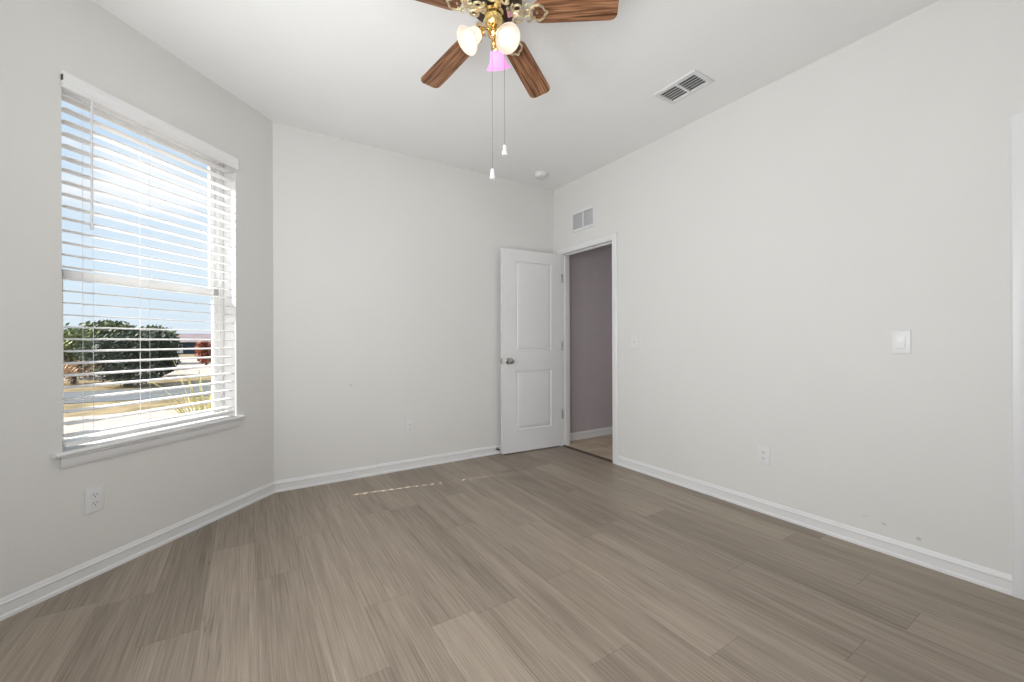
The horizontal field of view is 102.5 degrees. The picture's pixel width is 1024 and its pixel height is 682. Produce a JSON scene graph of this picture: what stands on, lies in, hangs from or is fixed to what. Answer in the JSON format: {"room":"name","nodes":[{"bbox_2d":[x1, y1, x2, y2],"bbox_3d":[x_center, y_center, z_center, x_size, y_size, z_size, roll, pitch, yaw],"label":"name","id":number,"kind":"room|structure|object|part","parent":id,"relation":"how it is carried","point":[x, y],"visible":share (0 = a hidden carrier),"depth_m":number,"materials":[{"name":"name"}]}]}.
{"room":"empty bedroom","nodes":[
{"label":"empty bedroom","id":0,"kind":"room"},
{"bbox_2d":[0,0,273,597],"bbox_3d":[-1.995,-0.076,2.304,0.140,3.093,1.660,0,0,12],"label":"wall","id":1,"kind":"structure","parent":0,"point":[46,531],"depth_m":1.87,"materials":[{"name":"paint"}]},
{"bbox_2d":[85,484,103,514],"bbox_3d":[-1.989,0.754,1.960,0.009,0.120,0.076,0,0,12],"label":"wall outlet","id":2,"kind":"object","parent":1,"relation":"attached to","point":[94,496],"visible":1,"depth_m":1.96,"materials":[{"name":"white plastic"}]},
{"bbox_2d":[91,500,99,506],"bbox_3d":[-1.987,0.773,1.959,0.004,0.029,0.034,0,0,12],"label":"receptacle","id":3,"kind":"object","parent":2,"relation":"attached to","point":[94,503],"depth_m":1.96,"materials":[{"name":"white plastic"}]},
{"bbox_2d":[91,491,99,498],"bbox_3d":[-1.988,0.734,1.959,0.004,0.029,0.034,0,0,12],"label":"receptacle","id":4,"kind":"object","parent":2,"relation":"attached to","point":[94,494],"depth_m":1.96,"materials":[{"name":"white plastic"}]},
{"bbox_2d":[0,481,274,620],"bbox_3d":[-1.914,1.078,2.286,0.016,0.084,1.540,0,0,12],"label":"baseboard","id":5,"kind":"structure","parent":1,"relation":"attached to","point":[14,603],"depth_m":2.05,"materials":[{"name":"paint"}]},
{"bbox_2d":[50,88,245,469],"bbox_3d":[-1.982,-0.320,2.296,0.190,1.791,0.982,0,0,12],"label":"window","id":6,"kind":"structure","parent":1,"relation":"attached to","point":[70,456],"depth_m":2.60,"materials":[{"name":"plastic"}]},
{"bbox_3d":[-2.065,-0.740,2.317,0.021,0.890,0.850,0,0,12],"label":"sash","id":7,"kind":"part","parent":6,"relation":"part of","materials":[{"name":"plastic"}]},
{"bbox_3d":[-2.039,0.078,2.312,0.022,0.834,0.850,0,0,12],"label":"sash","id":8,"kind":"part","parent":6,"relation":"part of","materials":[{"name":"plastic"}]},
{"bbox_2d":[61,70,238,446],"bbox_3d":[-1.946,-0.367,2.294,0.079,1.689,0.916,0,0,12],"label":"window blind","id":9,"kind":"object","parent":1,"relation":"attached to","point":[70,83],"visible":0.94,"depth_m":2.16,"materials":[{"name":"white plastic"}]},
{"bbox_3d":[-2.017,-0.350,1.956,0.067,1.630,0.001,0,0,12],"label":"ladder cord","id":10,"kind":"part","parent":9,"relation":"part of","materials":[{"name":"white fabric"}]},
{"bbox_3d":[-1.965,-0.350,2.200,0.067,1.630,0.002,0,0,12],"label":"ladder cord","id":11,"kind":"part","parent":9,"relation":"part of","materials":[{"name":"white fabric"}]},
{"bbox_3d":[-1.945,0.468,2.281,0.058,0.018,0.866,0,0,12],"label":"rail","id":12,"kind":"part","parent":9,"relation":"part of","materials":[{"name":"plastic"}]},
{"bbox_3d":[-1.876,-0.350,2.616,0.067,1.630,0.001,0,0,12],"label":"ladder cord","id":13,"kind":"part","parent":9,"relation":"part of","materials":[{"name":"white fabric"}]},
{"bbox_2d":[273,122,612,480],"bbox_3d":[0.693,-0.084,4.692,5.962,3.093,0.120,0,0,-33],"label":"wall","id":14,"kind":"structure","parent":0,"point":[387,273],"depth_m":3.54,"materials":[{"name":"paint"}]},
{"bbox_2d":[274,444,500,492],"bbox_3d":[-0.646,1.075,3.748,2.641,0.084,0.016,0,0,-33],"label":"baseboard","id":15,"kind":"structure","parent":14,"relation":"attached to","point":[366,471],"depth_m":3.44,"materials":[{"name":"paint"}]},
{"bbox_2d":[405,420,413,433],"bbox_3d":[-0.895,0.751,3.594,0.076,0.120,0.009,0,0,-33],"label":"wall outlet","id":16,"kind":"object","parent":14,"relation":"attached to","point":[409,424],"visible":1,"depth_m":3.59,"materials":[{"name":"white plastic"}]},
{"bbox_2d":[500,248,562,453],"bbox_3d":[0.215,0.096,4.184,0.729,2.016,0.147,0,0,-29],"label":"door","id":17,"kind":"structure","parent":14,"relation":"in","point":[531,344],"depth_m":4.17,"materials":[{"name":"paint"}]},
{"bbox_3d":[-0.018,0.197,4.010,0.064,0.064,0.070,0,0,-29],"label":"knob","id":18,"kind":"part","parent":17,"relation":"part of","materials":[{"name":"silver metal"}]},
{"bbox_2d":[570,426,612,440],"bbox_3d":[1.896,1.067,5.380,3.200,0.084,0.016,0,0,-33],"label":"baseboard","id":19,"kind":"structure","parent":14,"relation":"attached to","point":[607,430],"depth_m":4.74,"materials":[{"name":"paint"}]},
{"bbox_2d":[0,446,1023,681],"bbox_3d":[-0.073,1.113,1.824,3.795,0.001,3.974,0,0,-33],"label":"floor","id":20,"kind":"structure","parent":0,"point":[556,563],"depth_m":1.77,"materials":[{"name":"grey wood"}]},
{"bbox_2d":[92,0,938,190],"bbox_3d":[1.340,-1.694,2.740,7.176,0.120,4.074,0,0,-33],"label":"ceiling","id":21,"kind":"structure","parent":0,"point":[350,70],"depth_m":2.42,"materials":[{"name":"white paint"}]},
{"bbox_2d":[416,0,618,179],"bbox_3d":[-0.031,-1.188,1.830,0.984,0.925,1.029,0,0,8],"label":"ceiling fan","id":22,"kind":"object","parent":21,"relation":"hanging from","point":[496,16],"visible":1,"depth_m":1.82,"materials":[{"name":"brown wood"}]},
{"bbox_3d":[-0.379,-1.430,1.675,0.368,0.006,0.121,-6,4,-28],"label":"blade","id":23,"kind":"part","parent":22,"relation":"part of","materials":[{"name":"brown wood"}]},
{"bbox_3d":[-0.319,-1.403,2.078,0.368,0.006,0.121,-13,-5,43],"label":"blade","id":24,"kind":"part","parent":22,"relation":"part of","materials":[{"name":"brown wood"}]},
{"bbox_3d":[-0.192,-1.309,1.781,0.105,0.109,0.109,0,0,25],"label":"lamp shade","id":25,"kind":"part","parent":22,"relation":"part of","materials":[{"name":"white glass"}]},
{"bbox_3d":[-0.168,-1.327,1.790,0.058,0.059,0.047,1,-5,-33],"label":"light bulb","id":26,"kind":"part","parent":22,"relation":"part of","materials":[{"name":"white glass"}]},
{"bbox_3d":[-0.088,-1.076,1.838,0.002,0.622,0.002,0,0,27],"label":"pull chain","id":27,"kind":"part","parent":22,"relation":"part of","materials":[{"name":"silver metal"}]},
{"bbox_3d":[-0.087,-0.747,1.839,0.026,0.046,0.026,1,-5,-33],"label":"chain pull","id":28,"kind":"part","parent":22,"relation":"part of","materials":[{"name":"white plastic"}]},
{"bbox_3d":[-0.063,-1.308,1.945,0.107,0.109,0.109,1,-5,-33],"label":"lamp shade","id":29,"kind":"part","parent":22,"relation":"part of","materials":[{"name":"pink glass"}]},
{"bbox_3d":[-0.033,-1.129,1.839,0.002,0.516,0.002,0,0,-33],"label":"pull chain","id":30,"kind":"part","parent":22,"relation":"part of","materials":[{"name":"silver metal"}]},
{"bbox_3d":[-0.034,-1.318,1.774,0.047,0.060,0.057,1,-5,-33],"label":"light bulb","id":31,"kind":"part","parent":22,"relation":"part of","materials":[{"name":"white glass"}]},
{"bbox_3d":[-0.033,-0.853,1.839,0.026,0.046,0.026,1,-5,-33],"label":"chain pull","id":32,"kind":"part","parent":22,"relation":"part of","materials":[{"name":"white plastic"}]},
{"bbox_3d":[-0.023,-1.300,1.752,0.109,0.109,0.105,0,0,17],"label":"lamp shade","id":33,"kind":"part","parent":22,"relation":"part of","materials":[{"name":"white glass"}]},
{"bbox_3d":[0.084,-1.411,2.147,0.121,0.006,0.368,-10,-13,25],"label":"blade","id":34,"kind":"part","parent":22,"relation":"part of","materials":[{"name":"brown wood"}]},
{"bbox_3d":[0.273,-1.442,1.787,0.368,0.006,0.121,3,-10,9],"label":"blade","id":35,"kind":"part","parent":22,"relation":"part of","materials":[{"name":"brown wood"}]},
{"bbox_2d":[534,171,547,179],"bbox_3d":[0.281,-1.609,4.006,0.140,0.040,0.140,0,0,-33],"label":"smoke detector","id":36,"kind":"object","parent":21,"relation":"attached to","point":[540,175],"visible":1,"depth_m":3.97,"materials":[{"name":"white plastic"}]},
{"bbox_2d":[654,69,713,104],"bbox_3d":[1.102,-1.629,2.648,0.200,0.010,0.300,0,0,-33],"label":"ceiling vent","id":37,"kind":"object","parent":21,"relation":"in","point":[693,81],"visible":1,"depth_m":2.64,"materials":[{"name":"white plastic"}]},
{"bbox_2d":[567,434,612,459],"bbox_3d":[2.333,1.147,4.634,3.271,0.080,1.784,0,0,-33],"label":"floor","id":38,"kind":"structure","parent":0,"point":[602,446],"depth_m":4.37,"materials":[{"name":"tile"}]},
{"bbox_2d":[553,0,1023,574],"bbox_3d":[1.571,-0.214,2.824,0.100,2.843,3.974,0,0,-33],"label":"wall","id":39,"kind":"structure","parent":0,"point":[772,245],"depth_m":2.28,"materials":[{"name":"paint"}]},
{"bbox_2d":[571,204,594,232],"bbox_3d":[0.702,-1.206,4.073,0.008,0.205,0.340,0,0,-33],"label":"air vent","id":40,"kind":"object","parent":39,"relation":"in","point":[582,219],"visible":1,"depth_m":4.07,"materials":[{"name":"white plastic"}]},
{"bbox_2d":[557,232,617,464],"bbox_3d":[0.764,0.067,4.075,0.128,2.090,0.843,0,0,-33],"label":"trim","id":41,"kind":"structure","parent":39,"relation":"attached to","point":[609,239],"depth_m":4.25,"materials":[{"name":"paint"}]},
{"bbox_2d":[563,445,612,462],"bbox_3d":[0.747,1.108,4.061,0.050,0.008,0.723,0,0,-33],"label":"trim","id":42,"kind":"structure","parent":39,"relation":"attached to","point":[566,446],"depth_m":4.03,"materials":[{"name":"brown wood"}]},
{"bbox_2d":[631,335,637,348],"bbox_3d":[1.048,0.005,3.531,0.017,0.120,0.076,0,0,-33],"label":"light switch","id":43,"kind":"object","parent":39,"relation":"attached to","point":[634,338],"visible":1,"depth_m":3.53,"materials":[{"name":"white plastic"}]},
{"bbox_2d":[757,445,769,465],"bbox_3d":[1.622,0.738,2.649,0.009,0.120,0.076,0,0,-33],"label":"wall outlet","id":44,"kind":"object","parent":39,"relation":"attached to","point":[763,451],"visible":1,"depth_m":2.65,"materials":[{"name":"white plastic"}]},
{"bbox_2d":[617,455,1011,595],"bbox_3d":[1.560,1.066,2.740,0.016,0.084,2.270,0,0,-33],"label":"baseboard","id":45,"kind":"structure","parent":39,"relation":"attached to","point":[986,577],"depth_m":2.27,"materials":[{"name":"paint"}]},
{"bbox_2d":[891,330,910,353],"bbox_3d":[1.976,0.006,2.090,0.012,0.120,0.076,0,0,-33],"label":"light switch","id":46,"kind":"object","parent":39,"relation":"attached to","point":[900,339],"visible":1,"depth_m":2.09,"materials":[{"name":"white plastic"}]},
{"bbox_2d":[1010,111,1023,599],"bbox_3d":[2.357,0.060,1.493,0.018,2.087,0.699,0,0,-33],"label":"trim","id":47,"kind":"structure","parent":39,"relation":"attached to","point":[1016,119],"depth_m":1.77,"materials":[{"name":"paint"}]},
{"label":"outside","id":48,"kind":"structure","parent":0,"visible":0},
{"bbox_2d":[64,407,205,438],"bbox_3d":[-1.818,1.470,2.839,40.000,0.200,14.750,0,0,-33],"label":"driveway","id":49,"kind":"structure","parent":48,"point":[145,416],"depth_m":7.21,"materials":[{"name":"concrete"}]},
{"bbox_2d":[149,360,210,419],"bbox_3d":[-2.808,0.769,3.853,1.356,1.274,1.088,0,0,32],"label":"spiky plant","id":50,"kind":"object","parent":49,"relation":"on","point":[189,382],"visible":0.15,"depth_m":3.61,"materials":[{"name":"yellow plant"}]},
{"bbox_3d":[-2.827,0.638,3.490,0.340,0.641,0.289,0,0,-33],"label":"blade","id":51,"kind":"part","parent":50,"relation":"part of","materials":[{"name":"yellow plant"}]},
{"bbox_3d":[-2.713,0.605,3.519,0.037,0.707,0.356,0,0,-17],"label":"blade","id":52,"kind":"part","parent":50,"relation":"part of","materials":[{"name":"yellow plant"}]},
{"bbox_3d":[-2.872,0.616,3.803,0.043,0.686,0.313,0,0,-44],"label":"blade","id":53,"kind":"part","parent":50,"relation":"part of","materials":[{"name":"yellow plant"}]},
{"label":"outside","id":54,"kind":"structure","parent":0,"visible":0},
{"bbox_2d":[64,354,210,416],"bbox_3d":[-58.747,1.729,63.732,150.000,0.200,149.250,0,0,-33],"label":"lawn","id":55,"kind":"structure","parent":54,"point":[174,382],"depth_m":9.82,"materials":[{"name":"beige plant"}]},
{"bbox_2d":[63,359,104,384],"bbox_3d":[-14.389,1.030,13.477,1.689,0.902,1.715,0,0,-33],"label":"shrub","id":56,"kind":"object","parent":55,"relation":"on","point":[71,368],"visible":0.38,"depth_m":13.40,"materials":[{"name":"beige plant"}]},
{"bbox_2d":[72,327,183,386],"bbox_3d":[-11.914,0.517,12.952,2.317,1.908,2.730,0,0,-1],"label":"bush","id":57,"kind":"object","parent":55,"relation":"on","point":[149,334],"visible":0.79,"depth_m":12.53,"materials":[{"name":"green plant"}]},
{"bbox_2d":[174,333,210,353],"bbox_3d":[-40.562,0.329,52.388,14.000,2.550,9.000,0,0,-33],"label":"house","id":58,"kind":"structure","parent":55,"relation":"on","point":[187,343],"depth_m":49.53,"materials":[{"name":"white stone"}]},
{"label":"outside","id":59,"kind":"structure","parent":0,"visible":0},
{"bbox_2d":[64,386,210,403],"bbox_3d":[-9.501,1.424,11.126,120.001,0.062,3.000,0,0,-29],"label":"road","id":60,"kind":"structure","parent":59,"point":[173,392],"depth_m":10.70,"materials":[{"name":"grey asphalt"}]},
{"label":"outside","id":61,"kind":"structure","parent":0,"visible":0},
{"bbox_2d":[64,357,210,380],"bbox_3d":[-18.889,1.474,28.867,12.600,0.062,27.000,0,0,-33],"label":"gravel drive","id":62,"kind":"structure","parent":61,"point":[184,362],"depth_m":19.79,"materials":[{"name":"concrete"}]},
{"bbox_2d":[63,322,108,378],"bbox_3d":[-16.483,0.389,15.537,2.697,2.198,2.430,0,0,-33],"label":"tree","id":63,"kind":"object","parent":62,"relation":"on","point":[67,344],"visible":0.27,"depth_m":15.12,"materials":[{"name":"green plant"}]},
{"bbox_2d":[64,319,139,368],"bbox_3d":[-19.395,0.214,19.602,3.249,2.580,3.412,0,0,-33],"label":"tree","id":64,"kind":"object","parent":62,"relation":"on","point":[109,323],"visible":0.21,"depth_m":19.36,"materials":[{"name":"green plant"}]},
{"bbox_2d":[141,324,179,358],"bbox_3d":[-22.773,0.226,25.637,3.253,2.591,3.993,0,0,-33],"label":"tree","id":65,"kind":"object","parent":62,"relation":"on","point":[147,326],"visible":0.08,"depth_m":25.75,"materials":[{"name":"green plant"}]},
{"bbox_2d":[144,336,181,374],"bbox_3d":[-14.068,0.622,16.601,1.158,1.714,1.358,0,0,-7],"label":"bush","id":66,"kind":"object","parent":62,"relation":"on","point":[169,362],"visible":0.24,"depth_m":16.62,"materials":[{"name":"green plant"}]},
{"bbox_2d":[194,340,210,364],"bbox_3d":[-17.861,0.727,24.037,1.241,1.546,1.272,0,0,-33],"label":"tree","id":67,"kind":"object","parent":62,"relation":"on","point":[204,352],"visible":0.63,"depth_m":23.79,"materials":[{"name":"red plant"}]}
]}

